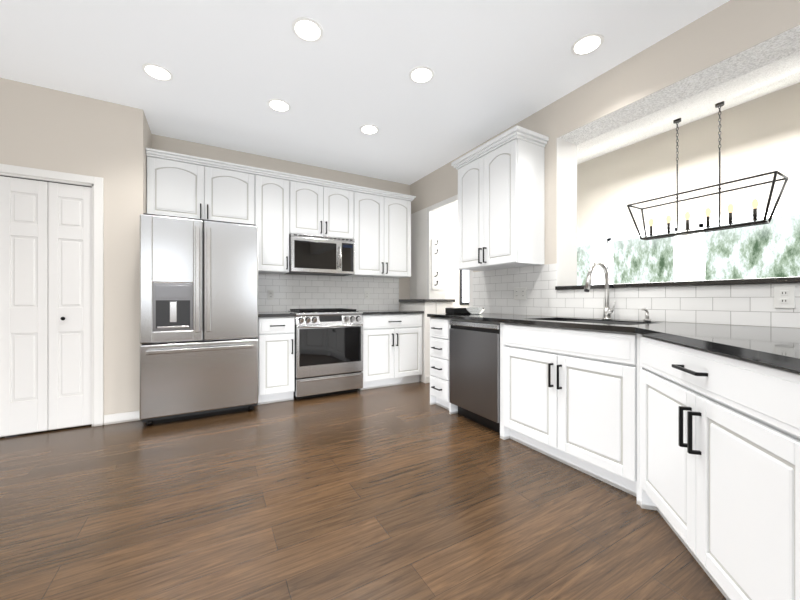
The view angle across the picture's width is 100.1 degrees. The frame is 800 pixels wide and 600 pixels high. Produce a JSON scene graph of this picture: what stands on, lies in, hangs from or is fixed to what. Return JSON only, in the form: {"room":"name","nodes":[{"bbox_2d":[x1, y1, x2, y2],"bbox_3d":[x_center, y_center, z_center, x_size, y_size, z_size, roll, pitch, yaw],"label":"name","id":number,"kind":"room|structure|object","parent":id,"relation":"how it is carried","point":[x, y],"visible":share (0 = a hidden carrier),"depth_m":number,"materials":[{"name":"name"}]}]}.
{"room":"kitchen","nodes":[
{"label":"kitchen","id":0,"kind":"room"},
{"bbox_2d":[0,381,726,599],"bbox_3d":[0.315,1.110,1.942,9.000,0.100,7.950,0,0,-29],"label":"floor","id":1,"kind":"structure","parent":0,"point":[407,491],"depth_m":1.65,"materials":[{"name":"brown wood"}]},
{"bbox_2d":[140,213,257,425],"bbox_3d":[-1.908,0.169,3.261,0.902,1.782,0.820,0,0,-29],"label":"refrigerator","id":2,"kind":"object","parent":1,"relation":"on","point":[199,317],"visible":1,"depth_m":2.92,"materials":[{"name":"grey metal"}]},
{"bbox_2d":[257,318,294,404],"bbox_3d":[-1.399,0.615,3.674,0.353,0.889,0.621,0,0,-29],"label":"base cabinet","id":3,"kind":"object","parent":1,"relation":"on","point":[276,336],"depth_m":3.41,"materials":[{"name":"white wood"}]},
{"bbox_2d":[258,312,295,317],"bbox_3d":[-1.397,0.155,3.669,0.358,0.030,0.637,0,0,-29],"label":"countertop","id":4,"kind":"structure","parent":3,"relation":"on","point":[260,314],"depth_m":3.44,"materials":[{"name":"black stone"}]},
{"bbox_2d":[285,308,362,398],"bbox_3d":[-0.887,0.583,3.904,0.752,0.954,0.691,0,0,-29],"label":"range","id":5,"kind":"object","parent":1,"relation":"on","point":[328,351],"visible":1,"depth_m":3.65,"materials":[{"name":"grey metal"}]},
{"bbox_2d":[359,314,421,389],"bbox_3d":[-0.221,0.615,4.341,0.826,0.889,0.621,0,0,-29],"label":"base cabinet","id":6,"kind":"object","parent":1,"relation":"on","point":[392,347],"depth_m":4.06,"materials":[{"name":"white wood"}]},
{"bbox_2d":[356,310,423,313],"bbox_3d":[-0.214,0.155,4.338,0.840,0.030,0.637,0,0,-29],"label":"countertop","id":7,"kind":"structure","parent":6,"relation":"on","point":[364,311],"depth_m":4.11,"materials":[{"name":"black stone"}]},
{"bbox_2d":[430,317,494,413],"bbox_3d":[0.639,0.615,3.393,0.621,0.889,0.340,0,0,-29],"label":"base cabinet","id":8,"kind":"object","parent":1,"relation":"on","point":[439,326],"depth_m":3.22,"materials":[{"name":"white wood"}]},
{"bbox_2d":[449,320,499,432],"bbox_3d":[0.861,0.625,2.975,0.601,0.870,0.598,0,0,-29],"label":"dishwasher","id":9,"kind":"object","parent":1,"relation":"on","point":[474,371],"visible":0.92,"depth_m":2.79,"materials":[{"name":"grey metal"}]},
{"bbox_2d":[495,321,618,443],"bbox_3d":[1.261,0.615,2.295,0.621,0.889,0.972,0,0,-29],"label":"base cabinet","id":10,"kind":"object","parent":1,"relation":"on","point":[511,367],"depth_m":2.46,"materials":[{"name":"white wood"}]},
{"bbox_2d":[523,357,722,593],"bbox_3d":[1.174,0.615,1.086,0.763,0.889,1.214,0,0,-29],"label":"base cabinet","id":11,"kind":"object","parent":1,"relation":"on","point":[689,433],"depth_m":1.68,"materials":[{"name":"white wood"}]},
{"bbox_2d":[427,313,799,404],"bbox_3d":[0.928,0.155,1.789,1.701,0.030,3.424,0,0,-29],"label":"countertop","id":12,"kind":"structure","parent":11,"relation":"on","point":[762,362],"depth_m":1.49,"materials":[{"name":"stone"}]},
{"bbox_2d":[445,307,472,313],"bbox_3d":[0.644,0.110,3.472,0.340,0.060,0.130,0,0,-29],"label":"box","id":13,"kind":"object","parent":12,"relation":"on","point":[456,311],"visible":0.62,"depth_m":3.38,"materials":[{"name":"black plastic"}]},
{"bbox_2d":[466,308,485,313],"bbox_3d":[0.748,0.109,3.307,0.190,0.060,0.190,0,0,-29],"label":"glass bowl","id":14,"kind":"object","parent":12,"relation":"on","point":[475,310],"visible":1,"depth_m":3.24,"materials":[{"name":"white"}]},
{"bbox_2d":[584,261,615,319],"bbox_3d":[1.398,-0.067,2.339,0.292,0.413,0.095,0,0,-29],"label":"faucet","id":15,"kind":"object","parent":12,"relation":"on","point":[608,311],"visible":1,"depth_m":2.38,"materials":[{"name":"silver metal"}]},
{"bbox_2d":[641,309,650,321],"bbox_3d":[1.598,0.097,2.180,0.080,0.084,0.040,0,0,-29],"label":"soap dispenser","id":16,"kind":"object","parent":12,"relation":"on","point":[647,319],"visible":1,"depth_m":2.18,"materials":[{"name":"silver metal"}]},
{"bbox_2d":[723,393,799,599],"bbox_3d":[1.186,0.615,0.468,0.786,0.889,0.834,0,0,-29],"label":"base cabinet","id":17,"kind":"object","parent":1,"relation":"on","point":[761,439],"depth_m":0.94,"materials":[{"name":"white wood"}]},
{"bbox_2d":[0,0,729,184],"bbox_3d":[-0.685,-1.740,0.784,6.060,0.100,6.860,0,0,-29],"label":"ceiling","id":18,"kind":"structure","parent":0,"point":[233,67],"depth_m":2.39,"materials":[{"name":"white paint"}]},
{"bbox_2d":[141,63,173,80],"bbox_3d":[-1.798,-1.687,2.487,0.195,0.006,0.195,0,0,-36],"label":"recessed light","id":19,"kind":"object","parent":18,"relation":"in","point":[155,71],"depth_m":2.48,"materials":[{"name":"white plastic"}]},
{"bbox_2d":[267,99,290,111],"bbox_3d":[-1.049,-1.687,2.911,0.195,0.006,0.195,0,0,21],"label":"recessed light","id":20,"kind":"object","parent":18,"relation":"in","point":[278,105],"depth_m":2.90,"materials":[{"name":"white plastic"}]},
{"bbox_2d":[291,17,323,42],"bbox_3d":[-0.578,-1.687,2.097,0.195,0.006,0.195,0,0,-36],"label":"recessed light","id":21,"kind":"object","parent":18,"relation":"in","point":[307,29],"depth_m":2.09,"materials":[{"name":"white"}]},
{"bbox_2d":[359,124,378,134],"bbox_3d":[-0.305,-1.687,3.321,0.195,0.006,0.195,0,0,36],"label":"recessed light","id":22,"kind":"object","parent":18,"relation":"in","point":[368,129],"depth_m":3.31,"materials":[{"name":"white plastic"}]},
{"bbox_2d":[409,66,434,83],"bbox_3d":[0.162,-1.687,2.516,0.195,0.006,0.195,0,0,-36],"label":"recessed light","id":23,"kind":"object","parent":18,"relation":"in","point":[420,74],"depth_m":2.50,"materials":[{"name":"white plastic"}]},
{"bbox_2d":[571,33,603,55],"bbox_3d":[1.239,-1.687,2.217,0.195,0.006,0.195,0,0,-36],"label":"recessed light","id":24,"kind":"object","parent":18,"relation":"in","point":[587,44],"depth_m":2.21,"materials":[{"name":"white"}]},
{"bbox_2d":[0,0,799,414],"bbox_3d":[0.307,-0.790,1.955,8.940,3.700,7.920,0,0,-29],"label":"wall","id":25,"kind":"structure","parent":0,"point":[56,130],"depth_m":2.92,"materials":[{"name":"beige paint"}]},
{"bbox_2d":[0,175,91,436],"bbox_3d":[-2.825,0.047,2.686,0.538,2.002,0.074,0,0,-29],"label":"bifold door","id":26,"kind":"structure","parent":25,"relation":"in","point":[45,305],"depth_m":2.68,"materials":[{"name":"white wood"}]},
{"bbox_2d":[0,164,472,437],"bbox_3d":[-0.508,-0.093,0.597,5.944,2.313,6.120,0,0,-29],"label":"door trim","id":27,"kind":"structure","parent":25,"relation":"attached to","point":[436,219],"depth_m":2.82,"materials":[{"name":"white wood"}]},
{"bbox_2d":[268,290,273,299],"bbox_3d":[-1.527,-0.060,3.958,0.070,0.115,0.008,0,0,-30],"label":"electrical outlet plate","id":28,"kind":"object","parent":25,"relation":"attached to","point":[270,292],"depth_m":3.96,"materials":[{"name":"white plastic"}]},
{"bbox_2d":[146,148,415,277],"bbox_3d":[-1.151,-0.853,3.950,2.920,1.085,0.390,0,0,-29],"label":"upper cabinet","id":29,"kind":"object","parent":25,"relation":"attached to","point":[277,208],"visible":0.92,"depth_m":3.70,"materials":[{"name":"white wood"}]},
{"bbox_2d":[286,233,354,275],"bbox_3d":[-0.956,-0.526,4.025,0.754,0.428,0.448,0,0,-29],"label":"microwave","id":30,"kind":"object","parent":29,"relation":"attached to","point":[320,255],"visible":0.96,"depth_m":3.86,"materials":[{"name":"grey metal"}]},
{"bbox_2d":[431,239,438,289],"bbox_3d":[0.441,-0.471,4.457,0.113,0.665,0.085,0,0,-29],"label":"hooks","id":31,"kind":"object","parent":25,"relation":"attached to","point":[434,264],"visible":1,"depth_m":4.42,"materials":[{"name":"white wood"}]},
{"bbox_2d":[460,270,468,304],"bbox_3d":[1.122,-0.240,5.591,0.300,0.640,0.028,0,0,-29],"label":"window","id":32,"kind":"structure","parent":25,"relation":"in","point":[464,287],"depth_m":5.54,"materials":[{"name":"grey"}]},
{"bbox_2d":[451,125,548,270],"bbox_3d":[0.906,-0.860,3.167,0.395,1.100,0.850,0,0,-29],"label":"upper cabinet","id":33,"kind":"object","parent":25,"relation":"attached to","point":[501,201],"visible":1,"depth_m":2.92,"materials":[{"name":"white wood"}]},
{"bbox_2d":[514,287,525,299],"bbox_3d":[1.130,-0.060,3.156,0.008,0.115,0.144,0,0,-30],"label":"electrical outlet plate","id":34,"kind":"object","parent":25,"relation":"attached to","point":[519,293],"depth_m":3.15,"materials":[{"name":"white plastic"}]},
{"bbox_2d":[399,138,799,301],"bbox_3d":[1.806,-0.670,2.124,0.525,1.400,6.498,0,0,-29],"label":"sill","id":35,"kind":"structure","parent":25,"relation":"attached to","point":[566,215],"depth_m":2.87,"materials":[{"name":"black stone"}]},
{"bbox_2d":[577,201,799,284],"bbox_3d":[3.946,-0.445,4.427,0.130,1.250,4.820,0,0,-29],"label":"window frames","id":36,"kind":"structure","parent":25,"relation":"in","point":[678,254],"depth_m":4.55,"materials":[{"name":"white wood"}]},
{"bbox_2d":[774,286,794,307],"bbox_3d":[1.952,-0.016,1.702,0.008,0.115,0.070,0,0,-30],"label":"electrical outlet plate","id":37,"kind":"object","parent":25,"relation":"attached to","point":[784,296],"depth_m":1.70,"materials":[{"name":"white plastic"}]},
{"bbox_2d":[577,51,799,164],"bbox_3d":[2.914,-2.040,3.498,2.882,1.340,7.800,0,0,-29],"label":"ceiling","id":38,"kind":"structure","parent":0,"point":[780,74],"depth_m":3.01,"materials":[{"name":"white paint"}]},
{"bbox_2d":[627,101,788,239],"bbox_3d":[2.934,-1.263,3.303,0.318,1.196,1.139,0,0,-29],"label":"chandelier","id":39,"kind":"object","parent":38,"relation":"hanging from","point":[730,207],"visible":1,"depth_m":3.17,"materials":[{"name":"black metal"}]},
{"label":"outside","id":40,"kind":"structure","parent":0,"visible":0},
{"bbox_2d":[577,214,799,284],"bbox_3d":[4.847,-0.690,4.592,0.001,4.500,7.800,0,0,-30],"label":"window","id":41,"kind":"structure","parent":40,"point":[771,249],"depth_m":4.84,"materials":[{"name":"glass"}]}
]}

